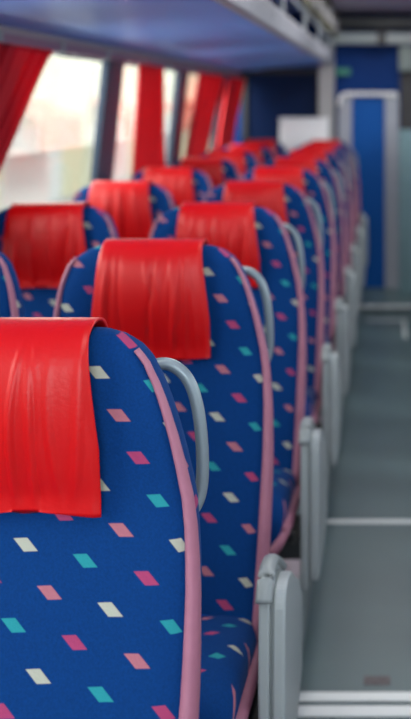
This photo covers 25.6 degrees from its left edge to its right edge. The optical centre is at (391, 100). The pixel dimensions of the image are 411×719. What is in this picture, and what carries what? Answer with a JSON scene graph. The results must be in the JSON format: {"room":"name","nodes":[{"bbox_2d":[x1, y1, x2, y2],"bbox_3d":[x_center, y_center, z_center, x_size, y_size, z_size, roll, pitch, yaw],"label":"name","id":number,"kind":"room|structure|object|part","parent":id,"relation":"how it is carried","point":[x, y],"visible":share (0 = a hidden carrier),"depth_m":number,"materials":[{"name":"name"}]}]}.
{"room":"bus interior","nodes":[
{"label":"bus interior","id":0,"kind":"room"},
{"bbox_2d":[0,25,239,73],"bbox_3d":[-1.529,0.450,2.700,0.258,2.600,10.600,0,0,0],"label":"wall","id":1,"kind":"structure","parent":0,"point":[9,30],"depth_m":4.08,"materials":[{"name":"grey plastic"}]},
{"bbox_2d":[51,52,106,61],"bbox_3d":[-1.466,0.210,3.645,0.133,0.880,1.550,0,0,0],"label":"window","id":2,"kind":"structure","parent":1,"relation":"in","point":[61,55],"depth_m":3.94,"materials":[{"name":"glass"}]},
{"bbox_2d":[90,60,178,184],"bbox_3d":[-1.466,0.210,5.080,0.133,0.880,1.580,0,0,0],"label":"window","id":3,"kind":"structure","parent":1,"relation":"in","point":[111,78],"depth_m":4.37,"materials":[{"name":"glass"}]},
{"bbox_2d":[0,30,318,142],"bbox_3d":[-1.027,0.050,2.800,0.774,0.700,10.400,0,0,0],"label":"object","id":4,"kind":"structure","parent":1,"relation":"in","point":[268,95],"depth_m":7.98,"materials":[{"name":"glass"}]},
{"bbox_2d":[0,42,52,170],"bbox_3d":[-1.371,0.136,2.955,0.101,0.672,1.014,0,0,0],"label":"curtain","id":5,"kind":"object","parent":4,"relation":"hanging from","point":[21,67],"visible":1,"depth_m":3.11,"materials":[{"name":"red fabric"}]},
{"bbox_3d":[-1.390,-0.223,2.775,0.048,0.051,10.350,0,0,0],"label":"curtain rail","id":6,"kind":"part","parent":4,"relation":"part of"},
{"bbox_2d":[132,64,165,174],"bbox_3d":[-1.371,0.136,4.978,0.101,0.670,0.760,0,0,0],"label":"curtain","id":7,"kind":"object","parent":4,"relation":"hanging from","point":[149,124],"visible":0.86,"depth_m":4.86,"materials":[{"name":"red fabric"}]},
{"bbox_2d":[185,72,223,156],"bbox_3d":[-1.371,0.136,6.374,0.102,0.671,1.147,0,0,0],"label":"curtain","id":8,"kind":"object","parent":4,"relation":"hanging from","point":[208,86],"visible":0.82,"depth_m":6.23,"materials":[{"name":"red fabric"}]},
{"bbox_2d":[216,77,245,149],"bbox_3d":[-1.371,0.136,7.389,0.102,0.671,1.077,0,0,0],"label":"curtain","id":9,"kind":"object","parent":4,"relation":"hanging from","point":[234,87],"visible":0.87,"depth_m":7.25,"materials":[{"name":"red fabric"}]},
{"bbox_2d":[0,0,334,71],"bbox_3d":[-0.957,-0.536,2.745,0.877,0.531,10.490,0,0,0],"label":"luggage rack","id":10,"kind":"object","parent":1,"relation":"attached to","point":[236,35],"visible":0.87,"depth_m":3.77,"materials":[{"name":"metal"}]},
{"bbox_3d":[-0.530,-0.540,2.750,0.020,0.020,10.300,0,0,0],"label":"guard rail","id":11,"kind":"part","parent":10,"relation":"part of","materials":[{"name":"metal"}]},
{"bbox_2d":[166,70,197,166],"bbox_3d":[-1.466,0.210,6.495,0.133,0.880,1.510,0,0,0],"label":"window","id":12,"kind":"structure","parent":1,"relation":"in","point":[181,77],"depth_m":5.80,"materials":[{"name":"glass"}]},
{"bbox_2d":[210,77,227,149],"bbox_3d":[-1.466,0.210,7.560,0.133,0.880,0.880,0,0,0],"label":"window","id":13,"kind":"structure","parent":1,"relation":"in","point":[215,128],"depth_m":7.17,"materials":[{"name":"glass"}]},
{"bbox_2d":[283,343,335,579],"bbox_3d":[-0.955,1.675,2.700,1.330,0.250,10.600,0,0,0],"label":"floor","id":14,"kind":"structure","parent":0,"point":[293,565],"depth_m":2.90,"materials":[{"name":"grey"}]},
{"bbox_2d":[0,252,24,316],"bbox_3d":[-1.143,0.945,1.883,0.551,1.211,0.637,0,0,0],"label":"seat","id":15,"kind":"object","parent":14,"relation":"on","point":[11,302],"visible":0.27,"depth_m":2.10,"materials":[{"name":"blue fabric"}]},
{"bbox_2d":[0,202,118,316],"bbox_3d":[-1.143,0.945,2.663,0.551,1.211,0.637,0,0,0],"label":"seat","id":16,"kind":"object","parent":14,"relation":"on","point":[40,239],"visible":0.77,"depth_m":2.85,"materials":[{"name":"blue fabric"}]},
{"bbox_2d":[0,317,208,718],"bbox_3d":[-0.525,0.945,1.108,0.634,1.211,0.647,0,0,0],"label":"seat","id":17,"kind":"object","parent":14,"relation":"on","point":[101,500],"visible":1,"depth_m":1.29,"materials":[{"name":"blue fabric"}]},
{"bbox_3d":[-0.359,0.554,1.403,0.086,0.273,0.100,0,0,33],"label":"grab handle","id":18,"kind":"part","parent":17,"relation":"part of","materials":[{"name":"grey metal"}]},
{"bbox_2d":[72,181,175,238],"bbox_3d":[-1.143,0.945,3.442,0.551,1.211,0.637,0,0,0],"label":"seat","id":19,"kind":"object","parent":14,"relation":"on","point":[134,207],"visible":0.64,"depth_m":3.63,"materials":[{"name":"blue fabric"}]},
{"bbox_3d":[-1.127,0.806,3.604,0.488,0.900,0.291,0,0,0],"label":"backrest","id":20,"kind":"part","parent":19,"relation":"part of","materials":[{"name":"red fabric"}]},
{"bbox_2d":[129,167,212,206],"bbox_3d":[-1.143,0.945,4.223,0.551,1.211,0.637,0,0,0],"label":"seat","id":21,"kind":"object","parent":14,"relation":"on","point":[185,184],"visible":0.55,"depth_m":4.41,"materials":[{"name":"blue fabric"}]},
{"bbox_2d":[53,239,302,718],"bbox_3d":[-0.525,0.945,1.888,0.634,1.211,0.647,0,0,0],"label":"seat","id":22,"kind":"object","parent":14,"relation":"on","point":[191,302],"visible":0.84,"depth_m":2.05,"materials":[{"name":"blue fabric"}]},
{"bbox_3d":[-0.559,0.806,2.044,0.538,0.900,0.291,0,0,0],"label":"backrest","id":23,"kind":"part","parent":22,"relation":"part of","materials":[{"name":"blue fabric"}]},
{"bbox_2d":[199,615,256,718],"bbox_3d":[-0.560,1.208,1.808,0.530,0.214,0.445,0,0,0],"label":"cushion","id":24,"kind":"object","parent":22,"relation":"on","point":[228,642],"depth_m":1.74,"materials":[{"name":"blue fabric"}]},
{"bbox_3d":[-0.359,0.554,2.183,0.086,0.273,0.100,0,0,33],"label":"grab handle","id":25,"kind":"part","parent":22,"relation":"part of","materials":[{"name":"grey metal"}]},
{"bbox_3d":[-0.249,0.983,1.801,0.034,0.112,0.250,0,0,0],"label":"armrest","id":26,"kind":"part","parent":22,"relation":"part of","materials":[{"name":"grey plastic"}]},
{"bbox_3d":[-0.221,1.167,1.854,0.025,0.415,0.340,0,0,0],"label":"panel","id":27,"kind":"part","parent":22,"relation":"part of","materials":[{"name":"grey plastic"}]},
{"bbox_2d":[169,157,239,188],"bbox_3d":[-1.143,0.945,5.003,0.551,1.211,0.637,0,0,0],"label":"seat","id":28,"kind":"object","parent":14,"relation":"on","point":[219,170],"visible":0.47,"depth_m":5.20,"materials":[{"name":"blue fabric"}]},
{"bbox_2d":[199,150,259,175],"bbox_3d":[-1.143,0.945,5.782,0.551,1.211,0.637,0,0,0],"label":"seat","id":29,"kind":"object","parent":14,"relation":"on","point":[244,161],"visible":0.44,"depth_m":5.99,"materials":[{"name":"red fabric"}]},
{"bbox_2d":[149,202,326,589],"bbox_3d":[-0.525,0.945,2.668,0.634,1.211,0.647,0,0,0],"label":"seat","id":30,"kind":"object","parent":14,"relation":"on","point":[257,237],"visible":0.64,"depth_m":2.81,"materials":[{"name":"blue fabric"}]},
{"bbox_3d":[-0.559,0.806,2.824,0.538,0.900,0.291,0,0,0],"label":"backrest","id":31,"kind":"part","parent":30,"relation":"part of","materials":[{"name":"blue fabric"}]},
{"bbox_2d":[270,468,295,553],"bbox_3d":[-0.560,1.208,2.587,0.530,0.214,0.445,0,0,0],"label":"cushion","id":32,"kind":"object","parent":30,"relation":"on","point":[283,520],"depth_m":2.46,"materials":[{"name":"blue fabric"}]},
{"bbox_3d":[-0.281,1.228,2.455,0.021,0.071,0.095,0,0,-3],"label":"recline lever","id":33,"kind":"part","parent":30,"relation":"part of","materials":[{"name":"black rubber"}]},
{"bbox_3d":[-0.359,0.554,2.963,0.086,0.273,0.100,0,0,33],"label":"grab handle","id":34,"kind":"part","parent":30,"relation":"part of","materials":[{"name":"grey metal"}]},
{"bbox_3d":[-0.249,0.983,2.581,0.034,0.112,0.250,0,0,0],"label":"armrest","id":35,"kind":"part","parent":30,"relation":"part of","materials":[{"name":"grey plastic"}]},
{"bbox_3d":[-0.221,1.167,2.634,0.025,0.415,0.340,0,0,0],"label":"panel","id":36,"kind":"part","parent":30,"relation":"part of","materials":[{"name":"grey plastic"}]},
{"bbox_2d":[223,144,274,166],"bbox_3d":[-1.143,0.945,6.562,0.551,1.211,0.637,0,0,0],"label":"seat","id":37,"kind":"object","parent":14,"relation":"on","point":[263,154],"visible":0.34,"depth_m":6.77,"materials":[{"name":"red fabric"}]},
{"bbox_2d":[241,140,286,157],"bbox_3d":[-1.143,0.945,7.343,0.551,1.211,0.637,0,0,0],"label":"seat","id":38,"kind":"object","parent":14,"relation":"on","point":[278,149],"visible":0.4,"depth_m":7.55,"materials":[{"name":"red fabric"}]},
{"bbox_2d":[203,181,341,514],"bbox_3d":[-0.525,0.945,3.448,0.634,1.211,0.647,0,0,0],"label":"seat","id":39,"kind":"object","parent":14,"relation":"on","point":[286,201],"visible":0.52,"depth_m":3.60,"materials":[{"name":"blue fabric"}]},
{"bbox_3d":[-0.559,0.806,3.604,0.538,0.900,0.291,0,0,0],"label":"backrest","id":40,"kind":"part","parent":39,"relation":"part of","materials":[{"name":"blue fabric"}]},
{"bbox_3d":[-0.385,1.447,3.260,0.110,0.206,0.100,0,0,0],"label":"leg","id":41,"kind":"part","parent":39,"relation":"part of","materials":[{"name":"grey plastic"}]},
{"bbox_2d":[305,387,317,417],"bbox_3d":[-0.560,1.208,3.368,0.530,0.214,0.445,0,0,0],"label":"cushion","id":42,"kind":"object","parent":39,"relation":"on","point":[311,397],"depth_m":3.28,"materials":[{"name":"blue fabric"}]},
{"bbox_3d":[-0.359,0.554,3.743,0.086,0.273,0.100,0,0,33],"label":"grab handle","id":43,"kind":"part","parent":39,"relation":"part of","materials":[{"name":"grey metal"}]},
{"bbox_3d":[-0.249,0.983,3.361,0.034,0.112,0.250,0,0,0],"label":"armrest","id":44,"kind":"part","parent":39,"relation":"part of","materials":[{"name":"grey plastic"}]},
{"bbox_3d":[-0.221,1.167,3.414,0.025,0.415,0.340,0,0,0],"label":"panel","id":45,"kind":"part","parent":39,"relation":"part of","materials":[{"name":"grey plastic"}]},
{"bbox_2d":[238,167,350,414],"bbox_3d":[-0.525,0.945,4.228,0.634,1.211,0.647,0,0,0],"label":"seat","id":46,"kind":"object","parent":14,"relation":"on","point":[307,182],"visible":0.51,"depth_m":4.39,"materials":[{"name":"blue fabric"}]},
{"bbox_3d":[-0.559,0.806,4.384,0.538,0.900,0.291,0,0,0],"label":"backrest","id":47,"kind":"part","parent":46,"relation":"part of","materials":[{"name":"blue fabric"}]},
{"bbox_3d":[-0.359,0.554,4.523,0.086,0.273,0.100,0,0,33],"label":"grab handle","id":48,"kind":"part","parent":46,"relation":"part of","materials":[{"name":"grey metal"}]},
{"bbox_2d":[324,335,331,344],"bbox_3d":[-0.560,1.208,4.147,0.530,0.214,0.445,0,0,0],"label":"cushion","id":49,"kind":"object","parent":46,"relation":"on","point":[327,338],"depth_m":4.20,"materials":[{"name":"blue fabric"}]},
{"bbox_3d":[-0.249,0.983,4.141,0.034,0.112,0.250,0,0,0],"label":"armrest","id":50,"kind":"part","parent":46,"relation":"part of","materials":[{"name":"grey plastic"}]},
{"bbox_3d":[-0.221,1.167,4.194,0.025,0.415,0.340,0,0,0],"label":"panel","id":51,"kind":"part","parent":46,"relation":"part of","materials":[{"name":"grey plastic"}]},
{"bbox_2d":[279,117,328,152],"bbox_3d":[-0.790,0.850,7.869,0.450,1.400,0.192,0,0,0],"label":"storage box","id":52,"kind":"object","parent":14,"relation":"on","point":[295,132],"visible":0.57,"depth_m":7.78,"materials":[{"name":"white plastic"}]},
{"bbox_3d":[-0.790,0.165,7.869,0.450,0.030,0.192,0,0,0],"label":"lid","id":53,"kind":"part","parent":52,"relation":"part of","materials":[{"name":"white plastic"}]},
{"bbox_2d":[262,157,356,347],"bbox_3d":[-0.525,0.945,5.008,0.634,1.211,0.647,0,0,0],"label":"seat","id":54,"kind":"object","parent":14,"relation":"on","point":[320,168],"visible":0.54,"depth_m":5.18,"materials":[{"name":"blue fabric"}]},
{"bbox_3d":[-0.559,0.806,5.164,0.538,0.900,0.291,0,0,0],"label":"backrest","id":55,"kind":"part","parent":54,"relation":"part of","materials":[{"name":"blue fabric"}]},
{"bbox_3d":[-0.359,0.554,5.303,0.086,0.273,0.100,0,0,33],"label":"grab handle","id":56,"kind":"part","parent":54,"relation":"part of","materials":[{"name":"grey metal"}]},
{"bbox_3d":[-0.249,0.983,4.921,0.034,0.112,0.250,0,0,0],"label":"armrest","id":57,"kind":"part","parent":54,"relation":"part of","materials":[{"name":"grey plastic"}]},
{"bbox_3d":[-0.221,1.167,4.974,0.025,0.415,0.340,0,0,0],"label":"panel","id":58,"kind":"part","parent":54,"relation":"part of","materials":[{"name":"grey plastic"}]},
{"bbox_2d":[280,150,360,342],"bbox_3d":[-0.525,0.945,5.788,0.634,1.211,0.647,0,0,0],"label":"seat","id":59,"kind":"object","parent":14,"relation":"on","point":[329,158],"visible":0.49,"depth_m":5.96,"materials":[{"name":"blue fabric"}]},
{"bbox_3d":[-0.559,0.806,5.944,0.538,0.900,0.291,0,0,0],"label":"backrest","id":60,"kind":"part","parent":59,"relation":"part of","materials":[{"name":"fabric"}]},
{"bbox_3d":[-0.359,0.554,6.083,0.086,0.273,0.100,0,0,33],"label":"grab handle","id":61,"kind":"part","parent":59,"relation":"part of","materials":[{"name":"grey metal"}]},
{"bbox_3d":[-0.249,0.983,5.701,0.034,0.112,0.250,0,0,0],"label":"armrest","id":62,"kind":"part","parent":59,"relation":"part of","materials":[{"name":"grey plastic"}]},
{"bbox_3d":[-0.221,1.167,5.754,0.025,0.415,0.340,0,0,0],"label":"panel","id":63,"kind":"part","parent":59,"relation":"part of","materials":[{"name":"grey plastic"}]},
{"bbox_2d":[299,348,351,648],"bbox_3d":[-0.294,1.648,2.300,0.016,0.204,9.800,0,0,0],"label":"trim","id":64,"kind":"structure","parent":14,"relation":"attached to","point":[306,594],"depth_m":2.90,"materials":[{"name":"grey plastic"}]},
{"bbox_2d":[293,144,364,286],"bbox_3d":[-0.525,0.945,6.568,0.634,1.211,0.647,0,0,0],"label":"seat","id":65,"kind":"object","parent":14,"relation":"on","point":[331,148],"visible":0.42,"depth_m":6.74,"materials":[{"name":"blue fabric"}]},
{"bbox_3d":[-0.559,0.806,6.724,0.538,0.900,0.291,0,0,0],"label":"backrest","id":66,"kind":"part","parent":65,"relation":"part of","materials":[{"name":"blue fabric"}]},
{"bbox_3d":[-0.359,0.554,6.863,0.086,0.273,0.100,0,0,33],"label":"grab handle","id":67,"kind":"part","parent":65,"relation":"part of","materials":[{"name":"grey metal"}]},
{"bbox_3d":[-0.249,0.983,6.481,0.034,0.112,0.250,0,0,0],"label":"armrest","id":68,"kind":"part","parent":65,"relation":"part of","materials":[{"name":"grey plastic"}]},
{"bbox_3d":[-0.221,1.167,6.534,0.025,0.415,0.340,0,0,0],"label":"panel","id":69,"kind":"part","parent":65,"relation":"part of","materials":[{"name":"grey plastic"}]},
{"bbox_2d":[306,140,367,266],"bbox_3d":[-0.525,0.945,7.348,0.634,1.211,0.647,0,0,0],"label":"seat","id":70,"kind":"object","parent":14,"relation":"on","point":[363,220],"visible":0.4,"depth_m":7.52,"materials":[{"name":"blue fabric"}]},
{"bbox_3d":[-0.559,0.806,7.504,0.538,0.900,0.291,0,0,0],"label":"backrest","id":71,"kind":"part","parent":70,"relation":"part of","materials":[{"name":"blue fabric"}]},
{"bbox_3d":[-0.359,0.554,7.643,0.086,0.273,0.100,0,0,33],"label":"grab handle","id":72,"kind":"part","parent":70,"relation":"part of","materials":[{"name":"grey metal"}]},
{"bbox_3d":[-0.221,1.167,7.314,0.025,0.415,0.340,0,0,0],"label":"panel","id":73,"kind":"part","parent":70,"relation":"part of","materials":[{"name":"grey plastic"}]},
{"bbox_2d":[226,14,410,143],"bbox_3d":[-0.030,0.475,8.030,3.260,2.650,0.060,0,0,0],"label":"wall","id":74,"kind":"structure","parent":0,"point":[373,67],"depth_m":8.00,"materials":[{"name":"plastic"}]},
{"bbox_2d":[319,44,334,139],"bbox_3d":[-0.595,0.515,7.900,0.140,2.070,0.120,0,0,0],"label":"trim","id":75,"kind":"structure","parent":74,"relation":"attached to","point":[326,72],"depth_m":7.84,"materials":[{"name":"grey plastic"}]},
{"bbox_2d":[335,68,349,74],"bbox_3d":[-0.448,-0.268,7.918,0.135,0.065,0.035,0,0,0],"label":"exit sign","id":76,"kind":"object","parent":74,"relation":"attached to","point":[338,71],"visible":1,"depth_m":7.90,"materials":[{"name":"green plastic"}]},
{"bbox_2d":[337,92,398,288],"bbox_3d":[-0.215,0.809,7.889,0.557,1.782,0.122,0,0,0],"label":"door","id":77,"kind":"structure","parent":74,"relation":"in","point":[368,122],"depth_m":7.90,"materials":[{"name":"plastic"}]},
{"bbox_3d":[-0.215,-0.020,7.845,0.557,0.123,0.034,0,0,0],"label":"rail","id":78,"kind":"part","parent":77,"relation":"part of","materials":[{"name":"grey metal"}]},
{"bbox_3d":[-0.215,0.828,7.925,0.310,1.745,0.050,0,0,0],"label":"panel","id":79,"kind":"part","parent":77,"relation":"part of","materials":[{"name":"blue plastic"}]},
{"bbox_2d":[336,16,410,29],"bbox_3d":[0.400,-0.700,7.825,1.800,0.100,0.330,0,0,0],"label":"trim","id":80,"kind":"structure","parent":74,"relation":"attached to","point":[345,22],"depth_m":7.66,"materials":[{"name":"grey plastic"}]},
{"bbox_2d":[399,46,410,71],"bbox_3d":[0.330,-0.380,7.850,0.540,0.220,0.300,0,0,0],"label":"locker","id":81,"kind":"object","parent":74,"relation":"attached to","point":[404,51],"visible":1,"depth_m":7.70,"materials":[{"name":"grey plastic"}]},
{"bbox_2d":[400,71,410,128],"bbox_3d":[0.338,0.715,7.930,0.525,1.970,0.140,0,0,0],"label":"trim","id":82,"kind":"structure","parent":74,"relation":"attached to","point":[405,76],"depth_m":7.86,"materials":[{"name":"grey plastic"}]},
{"bbox_2d":[269,0,410,13],"bbox_3d":[-0.010,-0.835,2.730,3.220,0.070,10.660,0,0,0],"label":"ceiling","id":83,"kind":"structure","parent":0,"point":[341,6],"depth_m":7.35,"materials":[{"name":"grey plastic"}]},
{"bbox_2d":[301,0,316,14],"bbox_3d":[-0.489,-0.675,5.200,0.038,0.250,0.720,0,0,0],"label":"mesh panel","id":84,"kind":"object","parent":83,"relation":"hanging from","point":[311,5],"visible":1,"depth_m":5.30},
{"bbox_2d":[311,0,316,8],"bbox_3d":[-0.482,-0.630,5.380,0.024,0.100,0.160,0,0,0],"label":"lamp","id":85,"kind":"object","parent":84,"relation":"attached to","point":[313,2],"depth_m":5.31,"materials":[{"name":"grey plastic"}]},
{"bbox_2d":[315,0,326,26],"bbox_3d":[-0.489,-0.675,6.060,0.038,0.250,0.720,0,0,0],"label":"mesh panel","id":86,"kind":"object","parent":83,"relation":"hanging from","point":[321,10],"visible":1,"depth_m":5.91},
{"bbox_2d":[318,0,323,13],"bbox_3d":[-0.482,-0.660,5.880,0.024,0.120,0.240,0,0,0],"label":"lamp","id":87,"kind":"object","parent":86,"relation":"attached to","point":[320,2],"depth_m":5.79,"materials":[{"name":"white plastic"}]},
{"bbox_2d":[323,5,326,20],"bbox_3d":[-0.482,-0.630,6.240,0.024,0.100,0.160,0,0,0],"label":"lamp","id":88,"kind":"object","parent":86,"relation":"attached to","point":[325,8],"depth_m":6.16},
{"bbox_2d":[325,0,334,34],"bbox_3d":[-0.489,-0.675,6.920,0.038,0.250,0.720,0,0,0],"label":"mesh panel","id":89,"kind":"object","parent":83,"relation":"hanging from","point":[330,23],"visible":0.98,"depth_m":6.74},
{"bbox_2d":[328,7,331,24],"bbox_3d":[-0.482,-0.660,6.740,0.024,0.120,0.240,0,0,0],"label":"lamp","id":90,"kind":"object","parent":89,"relation":"attached to","point":[329,9],"depth_m":6.63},
{"bbox_2d":[331,17,334,30],"bbox_3d":[-0.482,-0.630,7.100,0.024,0.100,0.160,0,0,0],"label":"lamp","id":91,"kind":"object","parent":89,"relation":"attached to","point":[333,19],"depth_m":7.02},
{"bbox_2d":[333,7,340,38],"bbox_3d":[-0.489,-0.675,7.780,0.038,0.250,0.720,0,0,0],"label":"mesh panel","id":92,"kind":"object","parent":83,"relation":"hanging from","point":[337,30],"visible":0.56,"depth_m":7.49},
{"bbox_2d":[335,18,338,32],"bbox_3d":[-0.482,-0.660,7.600,0.024,0.120,0.240,0,0,0],"label":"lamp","id":93,"kind":"object","parent":92,"relation":"attached to","point":[336,19],"depth_m":7.49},
{"bbox_3d":[0.896,-0.536,2.745,0.877,0.531,10.490,0,0,0],"label":"luggage rack","id":94,"kind":"object","parent":83,"relation":"hanging from","visible":0},
{"bbox_2d":[322,33,410,43],"bbox_3d":[0.340,-0.560,7.760,1.920,0.100,0.080,0,0,0],"label":"trim","id":95,"kind":"structure","parent":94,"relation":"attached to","point":[342,38],"depth_m":7.72,"materials":[{"name":"grey plastic"}]},
{"bbox_2d":[377,31,385,44],"bbox_3d":[-0.090,-0.560,7.715,0.080,0.120,0.030,0,0,0],"label":"trim","id":96,"kind":"structure","parent":95,"relation":"attached to","point":[381,35],"depth_m":7.70,"materials":[{"name":"grey plastic"}]},
{"bbox_2d":[297,312,410,718],"bbox_3d":[0.010,1.775,2.300,0.600,0.050,9.800,0,0,0],"label":"floor","id":97,"kind":"structure","parent":0,"point":[358,625],"depth_m":3.48,"materials":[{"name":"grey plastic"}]},
{"bbox_2d":[297,705,410,717],"bbox_3d":[0.010,1.746,2.483,0.600,0.007,0.043,0,0,0],"label":"trim","id":98,"kind":"structure","parent":97,"relation":"on","point":[304,711],"depth_m":2.48,"materials":[{"name":"metal"}]},
{"bbox_2d":[299,692,410,701],"bbox_3d":[0.010,1.746,2.543,0.600,0.007,0.037,0,0,0],"label":"trim","id":99,"kind":"structure","parent":97,"relation":"on","point":[304,696],"depth_m":2.54,"materials":[{"name":"metal"}]},
{"bbox_2d":[326,520,410,523],"bbox_3d":[0.010,1.747,3.605,0.600,0.006,0.026,0,0,0],"label":"trim","id":100,"kind":"structure","parent":97,"relation":"on","point":[327,521],"depth_m":3.60,"materials":[{"name":"metal"}]},
{"bbox_2d":[364,676,389,684],"bbox_3d":[-0.045,1.749,2.620,0.080,0.002,0.040,0,0,0],"label":"floor sticker","id":101,"kind":"object","parent":97,"relation":"on","point":[368,680],"visible":1,"depth_m":2.62,"materials":[{"name":"grey plastic"}]},
{"bbox_2d":[367,320,406,337],"bbox_3d":[-0.045,1.748,6.662,0.310,0.004,0.525,0,0,0],"label":"trim","id":102,"kind":"structure","parent":97,"relation":"on","point":[404,321],"depth_m":6.78,"materials":[{"name":"metal"}]},
{"bbox_2d":[360,288,410,311],"bbox_3d":[0.010,1.750,7.600,0.600,0.100,0.800,0,0,0],"label":"floor","id":103,"kind":"structure","parent":0,"point":[369,296],"depth_m":7.43,"materials":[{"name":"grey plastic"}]},
{"bbox_2d":[361,305,410,307],"bbox_3d":[0.010,1.704,7.205,0.600,0.021,0.040,0,0,0],"label":"trim","id":104,"kind":"structure","parent":103,"relation":"attached to","point":[362,306],"depth_m":7.18,"materials":[{"name":"metal"}]},
{"bbox_2d":[399,129,410,293],"bbox_3d":[0.340,0.975,7.640,0.560,1.450,0.040,0,0,0],"label":"partition panel","id":105,"kind":"object","parent":103,"relation":"on","point":[404,134],"visible":1,"depth_m":7.62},
{"label":"outside","id":106,"kind":"structure","parent":0,"visible":0},
{"bbox_2d":[53,178,129,201],"bbox_3d":[-10.000,2.700,30.000,100.000,0.100,120.000,0,0,0],"label":"ground","id":107,"kind":"structure","parent":106,"point":[69,198],"depth_m":23.35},
{"bbox_2d":[0,55,211,210],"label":"window","id":108,"kind":"structure","parent":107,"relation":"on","point":[49,157],"depth_m":23.57,"materials":[{"name":"glass"}]}
]}

